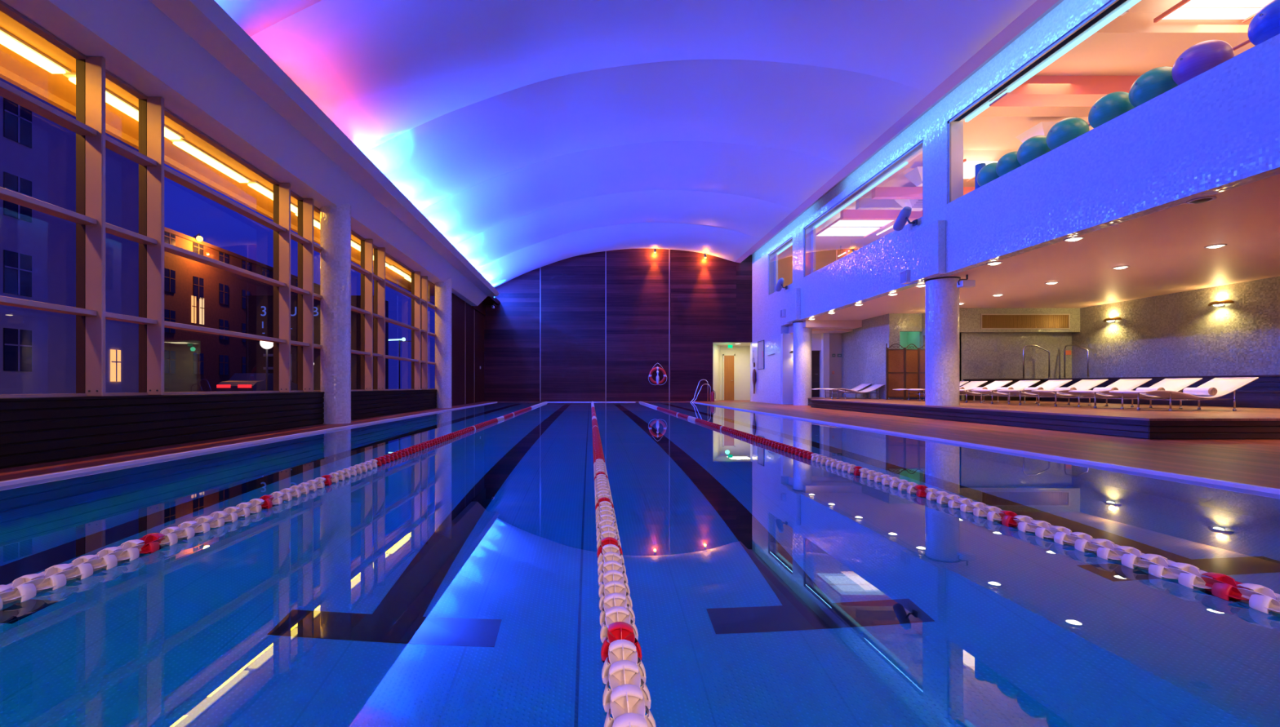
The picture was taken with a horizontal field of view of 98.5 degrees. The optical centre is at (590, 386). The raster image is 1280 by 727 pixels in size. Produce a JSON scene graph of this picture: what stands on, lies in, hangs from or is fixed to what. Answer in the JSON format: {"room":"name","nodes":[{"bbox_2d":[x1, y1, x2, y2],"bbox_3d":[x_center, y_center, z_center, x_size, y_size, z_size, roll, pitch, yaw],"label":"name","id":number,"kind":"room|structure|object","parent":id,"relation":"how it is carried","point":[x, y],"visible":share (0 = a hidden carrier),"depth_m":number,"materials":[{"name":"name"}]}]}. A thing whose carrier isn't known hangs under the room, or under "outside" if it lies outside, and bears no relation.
{"room":"indoor swimming pool","nodes":[
{"label":"indoor swimming pool","id":0,"kind":"room"},
{"bbox_2d":[0,293,484,469],"bbox_3d":[-5.077,-2.092,11.650,0.305,5.575,28.300,0,0,0],"label":"wall","id":1,"kind":"structure","parent":0,"point":[33,430],"depth_m":6.66,"materials":[{"name":"brown wood"}]},
{"bbox_2d":[0,0,105,398],"bbox_3d":[-5.063,-1.617,4.253,0.265,3.435,2.680,0,0,0],"label":"window","id":2,"kind":"structure","parent":1,"relation":"in","point":[89,124],"depth_m":5.55,"materials":[{"name":"metal"}]},
{"bbox_2d":[105,69,164,395],"bbox_3d":[-5.062,-1.617,5.978,0.265,3.435,0.770,0,0,0],"label":"window","id":3,"kind":"structure","parent":1,"relation":"in","point":[149,157],"depth_m":6.32,"materials":[{"name":"metal"}]},
{"bbox_2d":[164,107,290,395],"bbox_3d":[-5.063,-1.617,7.702,0.265,3.435,2.680,0,0,0],"label":"window","id":4,"kind":"structure","parent":1,"relation":"in","point":[281,225],"depth_m":8.86,"materials":[{"name":"metal"}]},
{"bbox_2d":[290,190,313,392],"bbox_3d":[-5.062,-1.617,9.418,0.265,3.435,0.750,0,0,0],"label":"window","id":5,"kind":"structure","parent":1,"relation":"in","point":[304,237],"depth_m":9.75,"materials":[{"name":"metal"}]},
{"bbox_2d":[313,205,373,391],"bbox_3d":[-5.062,-1.617,11.127,0.265,3.435,2.670,0,0,0],"label":"window","id":6,"kind":"structure","parent":1,"relation":"in","point":[366,269],"depth_m":12.42,"materials":[{"name":"metal"}]},
{"bbox_2d":[373,244,385,391],"bbox_3d":[-5.062,-1.617,12.838,0.265,3.435,0.750,0,0,0],"label":"window","id":7,"kind":"structure","parent":1,"relation":"in","point":[379,276],"depth_m":13.17,"materials":[{"name":"metal"}]},
{"bbox_2d":[385,252,420,391],"bbox_3d":[-5.063,-1.617,14.588,0.267,3.435,2.750,0,0,0],"label":"window","id":8,"kind":"structure","parent":1,"relation":"in","point":[415,295],"depth_m":15.92,"materials":[{"name":"metal"}]},
{"bbox_2d":[420,275,427,390],"bbox_3d":[-5.062,-1.617,16.308,0.265,3.435,0.690,0,0,0],"label":"window","id":9,"kind":"structure","parent":1,"relation":"in","point":[424,280],"depth_m":16.61,"materials":[{"name":"metal"}]},
{"bbox_2d":[427,280,435,390],"bbox_3d":[-5.063,-1.617,18.017,0.266,3.435,2.730,0,0,0],"label":"window","id":10,"kind":"structure","parent":1,"relation":"in","point":[430,305],"depth_m":17.41,"materials":[{"name":"wood"}]},
{"bbox_2d":[0,0,499,306],"bbox_3d":[-4.487,-3.889,10.150,1.465,1.102,25.300,0,0,0],"label":"beam","id":11,"kind":"structure","parent":0,"point":[208,72],"depth_m":6.92,"materials":[{"name":"paint"}]},
{"bbox_2d":[0,10,435,305],"bbox_3d":[-6.085,-3.730,11.750,1.730,0.300,28.500,0,0,0],"label":"canopy","id":12,"kind":"object","parent":11,"relation":"attached to","point":[55,89],"visible":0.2,"depth_m":7.95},
{"bbox_2d":[0,26,71,73],"bbox_3d":[-6.220,-3.692,5.640,0.200,0.075,1.680,0,0,0],"label":"tube light","id":13,"kind":"object","parent":12,"relation":"attached to","point":[10,41],"visible":1,"depth_m":6.06,"materials":[{"name":"white paint"}]},
{"bbox_2d":[62,72,75,84],"bbox_3d":[-6.116,-3.692,6.526,0.227,0.075,0.242,0,0,0],"label":"tube light","id":14,"kind":"object","parent":12,"relation":"attached to","point":[72,76],"depth_m":6.55,"materials":[{"name":"white paint"}]},
{"bbox_2d":[105,88,138,121],"bbox_3d":[-6.084,-3.692,7.153,0.292,0.075,0.829,0,0,0],"label":"tube light","id":15,"kind":"object","parent":12,"relation":"attached to","point":[118,103],"depth_m":7.17,"materials":[{"name":"white paint"}]},
{"bbox_2d":[164,124,184,139],"bbox_3d":[-6.083,-3.692,7.889,0.289,0.075,0.455,0,0,0],"label":"tube light","id":16,"kind":"object","parent":12,"relation":"attached to","point":[169,133],"depth_m":8.01,"materials":[{"name":"white paint"}]},
{"bbox_2d":[168,138,251,182],"bbox_3d":[-6.220,-3.692,9.080,0.200,0.075,1.680,0,0,0],"label":"tube light","id":17,"kind":"object","parent":12,"relation":"attached to","point":[183,144],"visible":0.97,"depth_m":8.91,"materials":[{"name":"white paint"}]},
{"bbox_2d":[246,181,273,199],"bbox_3d":[-6.085,-3.692,10.268,0.290,0.075,0.941,0,0,0],"label":"tube light","id":18,"kind":"object","parent":12,"relation":"attached to","point":[261,188],"depth_m":10.22,"materials":[{"name":"white paint"}]},
{"bbox_2d":[387,265,410,277],"bbox_3d":[-6.160,-3.692,17.680,0.200,0.075,1.680,0,0,0],"label":"tube light","id":19,"kind":"object","parent":12,"relation":"attached to","point":[393,268],"visible":0.94,"depth_m":17.53,"materials":[{"name":"glass"}]},
{"bbox_2d":[471,296,499,315],"bbox_3d":[-4.715,-4.080,24.150,1.030,1.600,2.700,0,0,0],"label":"wall","id":20,"kind":"structure","parent":0,"point":[489,300],"depth_m":24.43,"materials":[{"name":"brown wood"}]},
{"bbox_2d":[484,248,751,401],"bbox_3d":[1.600,-3.292,26.850,15.200,7.975,2.700,0,0,0],"label":"wall","id":21,"kind":"structure","parent":0,"point":[711,296],"depth_m":25.50,"materials":[{"name":"brown wood"}]},
{"bbox_2d":[539,267,540,401],"bbox_3d":[-2.330,-2.942,25.494,0.040,7.275,0.012,0,0,0],"label":"trim","id":22,"kind":"structure","parent":21,"relation":"attached to","point":[540,268],"depth_m":25.49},
{"bbox_2d":[605,251,606,401],"bbox_3d":[0.707,-2.942,25.494,0.040,7.275,0.012,0,0,0],"label":"trim","id":23,"kind":"structure","parent":21,"relation":"attached to","point":[606,251],"depth_m":25.49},
{"bbox_2d":[648,363,666,385],"bbox_3d":[3.100,-0.583,25.420,0.866,1.031,0.145,0,0,0],"label":"lifebuoy","id":24,"kind":"object","parent":21,"relation":"hanging from","point":[650,376],"visible":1,"depth_m":25.36,"materials":[{"name":"white paint"}]},
{"bbox_2d":[669,249,670,401],"bbox_3d":[3.660,-2.942,25.494,0.040,7.275,0.012,0,0,0],"label":"trim","id":25,"kind":"structure","parent":21,"relation":"attached to","point":[669,250],"depth_m":25.49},
{"bbox_2d":[722,354,735,399],"bbox_3d":[7.050,-0.470,27.950,0.620,2.330,0.100,0,0,0],"label":"door","id":26,"kind":"structure","parent":21,"relation":"in","point":[728,360],"depth_m":27.95,"materials":[{"name":"brown wood"}]},
{"bbox_2d":[214,0,1036,288],"bbox_3d":[0.865,-5.324,11.500,11.630,2.220,28.000,0,0,0],"label":"ceiling","id":27,"kind":"structure","parent":0,"point":[531,135],"depth_m":11.05,"materials":[{"name":"paint"}]},
{"bbox_2d":[0,402,1279,726],"bbox_3d":[0.178,0.720,11.400,8.825,0.001,27.200,0,0,0],"label":"pool water","id":28,"kind":"object","parent":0,"point":[452,583],"visible":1,"depth_m":1.96,"materials":[{"name":"liquid"}]},
{"bbox_2d":[0,401,547,609],"bbox_3d":[-1.950,0.708,12.710,0.109,0.109,24.580,0,0,0],"label":"lane rope","id":29,"kind":"object","parent":28,"relation":"on","point":[24,588],"visible":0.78,"depth_m":2.56,"materials":[{"name":"white plastic"}]},
{"bbox_2d":[591,401,656,726],"bbox_3d":[0.082,0.708,12.675,0.109,0.109,24.650,0,0,0],"label":"lane rope","id":30,"kind":"object","parent":28,"relation":"on","point":[628,703],"visible":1,"depth_m":1.56,"materials":[{"name":"plastic"}]},
{"bbox_2d":[639,401,1279,614],"bbox_3d":[2.196,0.708,12.825,0.109,0.109,24.350,0,0,0],"label":"lane rope","id":31,"kind":"object","parent":28,"relation":"on","point":[1261,598],"visible":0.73,"depth_m":2.48,"materials":[{"name":"plastic"}]},
{"bbox_2d":[0,400,1279,488],"bbox_3d":[4.000,0.807,14.300,26.000,0.225,34.400,0,0,0],"label":"floor","id":32,"kind":"structure","parent":0,"point":[1256,462],"depth_m":6.60,"materials":[{"name":"tile"}]},
{"bbox_2d":[320,203,351,424],"bbox_3d":[-4.830,-1.452,10.420,0.530,4.295,0.530,0,0,0],"label":"column","id":33,"kind":"structure","parent":32,"relation":"on","point":[335,221],"depth_m":10.20,"materials":[{"name":"white tile"}]},
{"bbox_2d":[435,278,451,408],"bbox_3d":[-4.780,-1.452,17.850,0.530,4.295,0.530,0,0,0],"label":"column","id":34,"kind":"structure","parent":32,"relation":"on","point":[442,290],"depth_m":17.62,"materials":[{"name":"white tile"}]},
{"bbox_2d":[690,379,711,403],"bbox_3d":[4.850,0.560,24.440,0.880,1.770,0.562,0,0,0],"label":"pool ladder","id":35,"kind":"object","parent":32,"relation":"attached to","point":[707,384],"visible":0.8,"depth_m":24.68,"materials":[{"name":"metal"}]},
{"bbox_2d":[792,321,811,405],"bbox_3d":[7.850,-0.848,20.370,0.650,3.085,0.650,0,0,0],"label":"column","id":36,"kind":"structure","parent":32,"relation":"on","point":[802,337],"depth_m":20.10,"materials":[{"name":"white tile"}]},
{"bbox_2d":[808,397,1279,421],"bbox_3d":[11.130,0.435,14.355,7.600,0.030,14.290,0,0,0],"label":"floor","id":37,"kind":"structure","parent":32,"relation":"on","point":[1113,411],"depth_m":10.15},
{"bbox_2d":[812,383,871,398],"bbox_3d":[8.915,0.131,19.450,1.952,0.578,0.654,0,0,-1],"label":"sun lounger","id":38,"kind":"object","parent":37,"relation":"on","point":[861,386],"visible":0.75,"depth_m":19.36,"materials":[{"name":"metal"}]},
{"bbox_2d":[823,384,884,399],"bbox_3d":[8.955,0.131,18.550,1.952,0.578,0.654,0,0,-1],"label":"sun lounger","id":39,"kind":"object","parent":37,"relation":"on","point":[874,387],"visible":0.91,"depth_m":18.51,"materials":[{"name":"metal"}]},
{"bbox_2d":[885,343,924,399],"bbox_3d":[10.184,-0.475,17.552,1.758,1.790,0.278,0,0,-6],"label":"folding screen","id":40,"kind":"object","parent":37,"relation":"on","point":[904,368],"visible":0.84,"depth_m":17.58,"materials":[{"name":"wood"}]},
{"bbox_2d":[892,381,968,400],"bbox_3d":[10.345,0.131,16.750,1.952,0.578,0.654,0,0,-1],"label":"sun lounger","id":41,"kind":"object","parent":37,"relation":"on","point":[962,383],"visible":0.37,"depth_m":16.68,"materials":[{"name":"metal"}]},
{"bbox_2d":[924,278,959,405],"bbox_3d":[7.850,-0.985,12.270,0.650,2.810,0.650,0,0,0],"label":"column","id":42,"kind":"structure","parent":37,"relation":"on","point":[942,295],"depth_m":12.00,"materials":[{"name":"white tile"}]},
{"bbox_2d":[906,381,987,401],"bbox_3d":[10.345,0.131,15.970,1.952,0.578,0.654,0,0,-1],"label":"sun lounger","id":43,"kind":"object","parent":37,"relation":"on","point":[970,385],"visible":0.41,"depth_m":15.98,"materials":[{"name":"metal"}]},
{"bbox_2d":[960,380,1012,402],"bbox_3d":[10.345,0.131,15.060,1.952,0.578,0.654,0,0,1],"label":"sun lounger","id":44,"kind":"object","parent":37,"relation":"on","point":[993,386],"visible":0.38,"depth_m":14.99,"materials":[{"name":"metal"}]},
{"bbox_2d":[960,380,1039,403],"bbox_3d":[10.345,0.131,14.140,1.952,0.578,0.654,0,0,0],"label":"sun lounger","id":45,"kind":"object","parent":37,"relation":"on","point":[1021,384],"visible":0.62,"depth_m":14.05,"materials":[{"name":"metal"}]},
{"bbox_2d":[971,379,1071,404],"bbox_3d":[10.345,0.131,13.220,1.952,0.578,0.654,0,0,-1],"label":"sun lounger","id":46,"kind":"object","parent":37,"relation":"on","point":[1050,384],"visible":0.72,"depth_m":13.19,"materials":[{"name":"metal"}]},
{"bbox_2d":[997,379,1108,405],"bbox_3d":[10.345,0.131,12.340,1.952,0.578,0.654,0,0,1],"label":"sun lounger","id":47,"kind":"object","parent":37,"relation":"on","point":[1083,384],"visible":0.73,"depth_m":12.30,"materials":[{"name":"metal"}]},
{"bbox_2d":[1031,378,1151,407],"bbox_3d":[10.345,0.131,11.380,1.952,0.578,0.654,0,0,-1],"label":"sun lounger","id":48,"kind":"object","parent":37,"relation":"on","point":[1128,384],"visible":0.75,"depth_m":11.35,"materials":[{"name":"metal"}]},
{"bbox_2d":[1093,387,1118,394],"bbox_3d":[10.661,0.086,11.376,0.137,0.138,0.427,0,0,0],"label":"rolled towel","id":49,"kind":"object","parent":48,"relation":"on","point":[1094,388],"visible":0.41,"depth_m":11.38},
{"bbox_2d":[963,374,1279,400],"bbox_3d":[13.245,0.095,12.455,3.370,0.650,9.190,0,0,0],"label":"tub surround","id":50,"kind":"object","parent":37,"relation":"on","point":[1268,382],"visible":0.23,"depth_m":13.40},
{"bbox_2d":[1022,345,1049,378],"bbox_3d":[13.590,-0.750,16.750,0.870,1.041,0.088,0,0,0],"label":"handrail","id":51,"kind":"object","parent":50,"relation":"on","point":[1024,346],"visible":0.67,"depth_m":16.73,"materials":[{"name":"metal"}]},
{"bbox_2d":[1063,344,1088,378],"bbox_3d":[14.600,-0.750,16.525,0.090,1.041,0.840,0,0,-3],"label":"handrail","id":52,"kind":"object","parent":50,"relation":"on","point":[1087,351],"visible":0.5,"depth_m":16.53,"materials":[{"name":"metal"}]},
{"bbox_2d":[1068,377,1202,408],"bbox_3d":[10.345,0.131,10.470,1.952,0.578,0.654,0,0,-1],"label":"sun lounger","id":53,"kind":"object","parent":37,"relation":"on","point":[1169,384],"visible":0.77,"depth_m":10.43,"materials":[{"name":"metal"}]},
{"bbox_2d":[1135,387,1165,395],"bbox_3d":[10.661,0.086,10.466,0.137,0.138,0.427,0,0,0],"label":"rolled towel","id":54,"kind":"object","parent":53,"relation":"on","point":[1137,388],"visible":0.41,"depth_m":10.46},
{"bbox_2d":[1040,390,1279,408],"bbox_3d":[13.290,0.253,11.940,0.420,0.334,8.120,0,0,0],"label":"step","id":55,"kind":"structure","parent":37,"relation":"on","point":[1251,399],"depth_m":11.29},
{"bbox_2d":[1109,377,1258,411],"bbox_3d":[10.345,0.131,9.620,1.952,0.578,0.654,0,0,-1],"label":"sun lounger","id":56,"kind":"object","parent":37,"relation":"on","point":[1224,386],"visible":0.91,"depth_m":9.50,"materials":[{"name":"beige fabric"}]},
{"bbox_2d":[1182,387,1217,395],"bbox_3d":[10.661,0.086,9.616,0.137,0.138,0.427,0,0,0],"label":"rolled towel","id":57,"kind":"object","parent":56,"relation":"on","point":[1193,391],"visible":0.95,"depth_m":9.55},
{"bbox_2d":[808,399,1279,439],"bbox_3d":[11.133,0.572,14.207,7.595,0.247,13.985,0,0,0],"label":"plinth","id":58,"kind":"object","parent":32,"relation":"on","point":[1144,429],"visible":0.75,"depth_m":8.05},
{"bbox_2d":[712,342,750,346],"bbox_3d":[7.300,-2.120,27.000,3.800,0.120,2.400,0,0,0],"label":"ceiling","id":59,"kind":"structure","parent":0,"point":[717,344],"depth_m":26.59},
{"bbox_2d":[781,333,829,404],"bbox_3d":[8.380,-0.723,21.500,1.760,2.835,0.400,0,0,0],"label":"wall","id":60,"kind":"structure","parent":0,"point":[820,342],"depth_m":21.45,"materials":[{"name":"white paint"}]},
{"bbox_2d":[811,351,819,397],"bbox_3d":[8.745,-0.495,21.665,0.560,1.830,0.090,0,0,0],"label":"door","id":61,"kind":"structure","parent":60,"relation":"in","point":[815,354],"depth_m":21.67,"materials":[{"name":"wood"}]},
{"bbox_2d":[829,333,841,397],"bbox_3d":[9.530,-0.688,21.550,0.540,2.765,0.300,0,0,0],"label":"pier","id":62,"kind":"object","parent":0,"point":[835,340],"visible":0.5,"depth_m":21.40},
{"bbox_2d":[734,0,1063,262],"bbox_3d":[7.215,-6.155,11.500,1.070,0.850,28.000,0,0,0],"label":"ceiling","id":63,"kind":"structure","parent":0,"point":[1039,9],"depth_m":11.11,"materials":[{"name":"paint"}]},
{"bbox_2d":[841,308,1079,399],"bbox_3d":[12.455,-0.848,19.130,5.350,3.085,4.740,0,0,0],"label":"wall","id":64,"kind":"structure","parent":0,"point":[984,353],"depth_m":17.05,"materials":[{"name":"grey tile"}]},
{"bbox_2d":[899,332,919,349],"bbox_3d":[10.650,-1.430,18.600,1.300,1.500,0.800,0,0,0],"label":"wall niche","id":65,"kind":"object","parent":64,"relation":"attached to","point":[906,339],"visible":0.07,"depth_m":18.76,"materials":[{"name":"green paint"}]},
{"bbox_2d":[980,314,1070,329],"bbox_3d":[13.250,-1.980,16.750,2.720,0.470,0.020,0,0,0],"label":"air vent","id":66,"kind":"object","parent":64,"relation":"in","point":[988,322],"visible":1,"depth_m":16.75,"materials":[{"name":"wood"}]},
{"bbox_2d":[751,0,1279,404],"bbox_3d":[7.895,-2.723,11.500,1.130,6.835,28.000,0,0,0],"label":"wall","id":67,"kind":"structure","parent":0,"point":[1217,131],"depth_m":9.13,"materials":[{"name":"paint"}]},
{"bbox_2d":[752,362,755,394],"bbox_3d":[7.430,-0.380,24.950,0.145,1.440,0.286,0,0,0],"label":"tube","id":68,"kind":"object","parent":67,"relation":"hanging from","point":[753,371],"visible":1,"depth_m":24.89,"materials":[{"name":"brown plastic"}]},
{"bbox_2d":[757,340,764,369],"bbox_3d":[7.485,-1.380,24.150,0.030,1.260,0.860,0,0,0],"label":"notice board","id":69,"kind":"object","parent":67,"relation":"attached to","point":[760,344],"visible":1,"depth_m":24.09,"materials":[{"name":"metal"}]},
{"bbox_2d":[768,236,792,294],"bbox_3d":[7.710,-4.670,21.800,0.380,1.860,2.800,0,0,0],"label":"window","id":70,"kind":"structure","parent":67,"relation":"in","point":[780,260],"depth_m":21.68,"materials":[{"name":"clear glass"}]},
{"bbox_2d":[775,277,787,291],"bbox_3d":[7.277,-3.891,21.005,0.307,0.464,0.549,0,0,0],"label":"floodlight","id":71,"kind":"object","parent":67,"relation":"attached to","point":[779,286],"visible":1,"depth_m":20.86,"materials":[{"name":"grey plastic"}]},
{"bbox_2d":[804,140,923,276],"bbox_3d":[7.710,-4.670,15.870,0.380,1.860,6.960,0,0,0],"label":"window","id":72,"kind":"structure","parent":67,"relation":"in","point":[869,213],"depth_m":14.93,"materials":[{"name":"clear glass"}]},
{"bbox_2d":[893,206,917,231],"bbox_3d":[7.277,-3.891,12.755,0.307,0.464,0.549,0,0,0],"label":"floodlight","id":73,"kind":"object","parent":67,"relation":"attached to","point":[904,214],"visible":1,"depth_m":12.63,"materials":[{"name":"grey plastic"}]},
{"bbox_2d":[900,269,911,284],"bbox_3d":[7.418,-2.570,12.900,0.165,0.300,0.260,0,0,0],"label":"wall speaker","id":74,"kind":"object","parent":67,"relation":"attached to","point":[904,275],"visible":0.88,"depth_m":12.82,"materials":[{"name":"white paint"}]},
{"bbox_2d":[900,271,906,283],"bbox_3d":[7.338,-2.570,12.900,0.005,0.260,0.220,0,0,0],"label":"grille","id":75,"kind":"object","parent":74,"relation":"attached to","point":[903,274],"depth_m":12.89,"materials":[{"name":"grey plastic"}]},
{"bbox_2d":[947,0,1279,203],"bbox_3d":[7.710,-4.670,5.035,0.380,1.860,13.070,0,0,0],"label":"window","id":76,"kind":"structure","parent":67,"relation":"in","point":[955,127],"depth_m":10.49,"materials":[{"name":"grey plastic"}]},
{"bbox_2d":[964,0,1141,121],"bbox_3d":[7.830,-5.540,7.225,0.060,0.050,8.450,0,0,0],"label":"led strip","id":77,"kind":"object","parent":76,"relation":"attached to","point":[1131,3],"visible":1,"depth_m":9.07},
{"bbox_2d":[788,173,1279,333],"bbox_3d":[11.490,-2.290,9.500,7.480,0.440,24.000,0,0,0],"label":"ceiling","id":78,"kind":"structure","parent":0,"point":[1165,253],"depth_m":10.86,"materials":[{"name":"paint"}]},
{"bbox_2d":[956,274,975,288],"bbox_3d":[8.010,-2.255,11.750,0.320,0.270,0.200,0,0,0],"label":"security camera","id":79,"kind":"object","parent":78,"relation":"attached to","point":[965,283],"visible":1,"depth_m":11.66,"materials":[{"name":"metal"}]},
{"bbox_2d":[1063,236,1084,241],"bbox_3d":[7.810,-2.372,8.880,0.260,0.032,0.260,0,0,0],"label":"recessed light","id":80,"kind":"object","parent":78,"relation":"in","point":[1075,238],"visible":1,"depth_m":8.84,"materials":[{"name":"white paint"}]},
{"bbox_2d":[1186,196,1216,204],"bbox_3d":[7.810,-2.372,7.030,0.260,0.032,0.260,0,0,0],"label":"recessed light","id":81,"kind":"object","parent":78,"relation":"in","point":[1200,200],"visible":1,"depth_m":6.99,"materials":[{"name":"white paint"}]},
{"bbox_2d":[963,0,1262,186],"bbox_3d":[11.475,-6.225,11.500,7.450,0.410,28.000,0,0,0],"label":"ceiling","id":82,"kind":"structure","parent":0,"point":[991,135],"depth_m":13.08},
{"bbox_2d":[963,159,997,181],"bbox_3d":[10.400,-5.970,15.200,1.080,0.060,1.440,0,0,0],"label":"panel light","id":83,"kind":"object","parent":82,"relation":"attached to","point":[968,166],"visible":0.36,"depth_m":15.04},
{"bbox_2d":[1015,121,1088,142],"bbox_3d":[10.700,-5.729,12.750,1.100,0.462,0.770,0,0,0],"label":"panel light","id":84,"kind":"object","parent":82,"relation":"hanging from","point":[1042,128],"visible":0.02,"depth_m":12.55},
{"bbox_2d":[989,75,1140,106],"bbox_3d":[11.400,-5.880,10.525,7.200,0.800,0.450,0,0,0],"label":"ceiling light panel","id":85,"kind":"object","parent":82,"relation":"attached to","point":[1037,91],"visible":0.22,"depth_m":10.30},
{"bbox_2d":[1153,0,1272,22],"bbox_3d":[9.930,-5.970,8.530,1.480,0.060,0.880,0,0,0],"label":"panel light","id":86,"kind":"object","parent":82,"relation":"attached to","point":[1174,12],"visible":0.78,"depth_m":8.71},
{"bbox_2d":[1162,8,1261,18],"bbox_3d":[9.930,-5.980,8.810,1.400,0.020,0.235,0,0,0],"label":"diffuser","id":87,"kind":"object","parent":86,"relation":"attached to","point":[1180,13],"depth_m":8.79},
{"bbox_2d":[1180,0,1272,7],"bbox_3d":[9.930,-5.980,8.530,1.400,0.020,0.235,0,0,0],"label":"diffuser","id":88,"kind":"object","parent":86,"relation":"attached to","point":[1189,3],"depth_m":8.57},
{"bbox_2d":[1034,12,1254,75],"bbox_3d":[11.400,-6.055,9.675,7.200,0.450,1.250,0,0,0],"label":"ceiling light panel","id":89,"kind":"structure","parent":0,"point":[1131,44],"depth_m":9.34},
{"bbox_2d":[1071,276,1279,378],"bbox_3d":[15.030,-0.897,7.400,0.200,3.185,19.800,0,0,0],"label":"wall","id":90,"kind":"structure","parent":0,"point":[1178,334],"depth_m":13.80,"materials":[{"name":"grey tile"}]},
{"bbox_2d":[1208,299,1234,306],"bbox_3d":[14.845,-1.971,13.000,0.170,0.162,0.500,0,0,0],"label":"wall sconce","id":91,"kind":"object","parent":90,"relation":"attached to","point":[1221,303],"visible":1,"depth_m":12.93,"materials":[{"name":"brown metal"}]},
{"bbox_3d":[11.375,-3.580,11.500,7.250,0.120,28.000,0,0,0],"label":"floor","id":92,"kind":"structure","parent":0,"visible":0},
{"bbox_2d":[974,163,986,189],"bbox_3d":[7.980,-4.090,11.250,0.180,0.900,0.180,0,0,0],"label":"exercise mat","id":93,"kind":"object","parent":92,"relation":"on","point":[977,167],"visible":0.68,"depth_m":11.21,"materials":[{"name":"blue plastic"}]},
{"bbox_3d":[8.020,-3.773,7.050,0.520,0.265,8.100,0,0,0],"label":"shelf","id":94,"kind":"object","parent":92,"relation":"on","visible":0},
{"bbox_2d":[977,162,999,186],"bbox_3d":[7.929,-4.155,10.850,0.502,0.500,0.500,0,0,0],"label":"exercise ball","id":95,"kind":"object","parent":94,"relation":"on","point":[988,173],"visible":0.52,"depth_m":10.73,"materials":[{"name":"teal rubber"}]},
{"bbox_2d":[995,151,1021,177],"bbox_3d":[7.929,-4.155,10.335,0.502,0.500,0.500,0,0,0],"label":"exercise ball","id":96,"kind":"object","parent":94,"relation":"on","point":[1008,162],"visible":0.51,"depth_m":10.21,"materials":[{"name":"teal rubber"}]},
{"bbox_2d":[1017,135,1050,165],"bbox_3d":[7.929,-4.177,9.782,0.545,0.544,0.544,0,0,0],"label":"exercise ball","id":97,"kind":"object","parent":94,"relation":"on","point":[1034,147],"visible":0.56,"depth_m":9.63,"materials":[{"name":"teal rubber"}]},
{"bbox_2d":[1046,117,1089,150],"bbox_3d":[7.929,-4.177,9.139,0.545,0.544,0.544,0,0,0],"label":"exercise ball","id":98,"kind":"object","parent":94,"relation":"on","point":[1066,130],"visible":0.65,"depth_m":8.97,"materials":[{"name":"teal rubber"}]},
{"bbox_2d":[1088,91,1134,128],"bbox_3d":[7.929,-4.177,8.353,0.545,0.544,0.544,0,0,0],"label":"exercise ball","id":99,"kind":"object","parent":94,"relation":"on","point":[1111,105],"visible":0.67,"depth_m":8.21,"materials":[{"name":"teal rubber"}]},
{"bbox_2d":[1128,66,1178,107],"bbox_3d":[7.929,-4.177,7.711,0.545,0.544,0.544,0,0,0],"label":"exercise ball","id":100,"kind":"object","parent":94,"relation":"on","point":[1155,82],"visible":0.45,"depth_m":7.58,"materials":[{"name":"teal rubber"}]},
{"bbox_2d":[1171,40,1234,84],"bbox_3d":[7.929,-4.177,7.126,0.545,0.544,0.544,0,0,0],"label":"exercise ball","id":101,"kind":"object","parent":94,"relation":"on","point":[1201,57],"visible":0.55,"depth_m":6.98,"materials":[{"name":"purple rubber"}]},
{"bbox_2d":[1247,0,1279,45],"bbox_3d":[7.929,-4.177,6.279,0.545,0.544,0.544,0,0,0],"label":"exercise ball","id":102,"kind":"object","parent":94,"relation":"on","point":[1264,25],"visible":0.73,"depth_m":6.26,"materials":[{"name":"blue rubber"}]},
{"bbox_3d":[0.177,1.280,11.400,9.425,1.080,27.800,0,0,0],"label":"wall","id":103,"kind":"structure","parent":0,"visible":0},
{"bbox_2d":[0,401,1279,494],"bbox_3d":[0.177,0.720,11.275,8.925,0.061,27.550,0,0,0],"label":"pool edge","id":104,"kind":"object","parent":103,"relation":"on","point":[1252,487],"depth_m":5.41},
{"label":"outside","id":105,"kind":"structure","parent":0,"visible":0},
{"bbox_3d":[-49.500,0.900,45.000,81.000,0.240,150.000,0,0,0],"label":"ground","id":106,"kind":"structure","parent":105,"visible":0},
{"bbox_2d":[0,77,138,394],"bbox_3d":[-27.900,-7.105,17.800,12.600,15.850,20.000,0,0,0],"label":"building","id":107,"kind":"structure","parent":106,"relation":"on","point":[37,154],"depth_m":22.14,"materials":[{"name":"grey concrete"}]},
{"bbox_2d":[164,226,319,392],"bbox_3d":[-35.000,-4.830,47.750,14.400,11.300,28.900,0,0,0],"label":"brick building","id":108,"kind":"structure","parent":106,"relation":"on","point":[196,293],"depth_m":39.78,"materials":[{"name":"brown brick"}]},
{"bbox_2d":[215,373,297,391],"bbox_3d":[-16.300,0.053,27.205,1.800,1.445,4.190,0,0,0],"label":"parked car","id":109,"kind":"object","parent":106,"relation":"on","point":[238,381],"visible":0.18,"depth_m":25.95,"materials":[{"name":"metal"}]},
{"bbox_2d":[259,341,273,391],"bbox_3d":[-14.720,-0.740,25.000,0.560,3.040,0.560,0,0,0],"label":"street lamp","id":110,"kind":"object","parent":106,"relation":"on","point":[267,345],"visible":0.55,"depth_m":24.96,"materials":[{"name":"metal"}]},
{"bbox_2d":[245,295,388,390],"bbox_3d":[-16.075,-2.220,32.550,7.350,6.000,2.300,0,0,0],"label":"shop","id":111,"kind":"structure","parent":106,"relation":"on","point":[255,355],"depth_m":31.50},
{"bbox_2d":[388,337,411,389],"bbox_3d":[-13.576,-1.400,40.000,2.353,4.340,0.280,0,0,0],"label":"street lamp","id":112,"kind":"object","parent":106,"relation":"on","point":[403,340],"visible":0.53,"depth_m":39.95,"materials":[{"name":"metal"}]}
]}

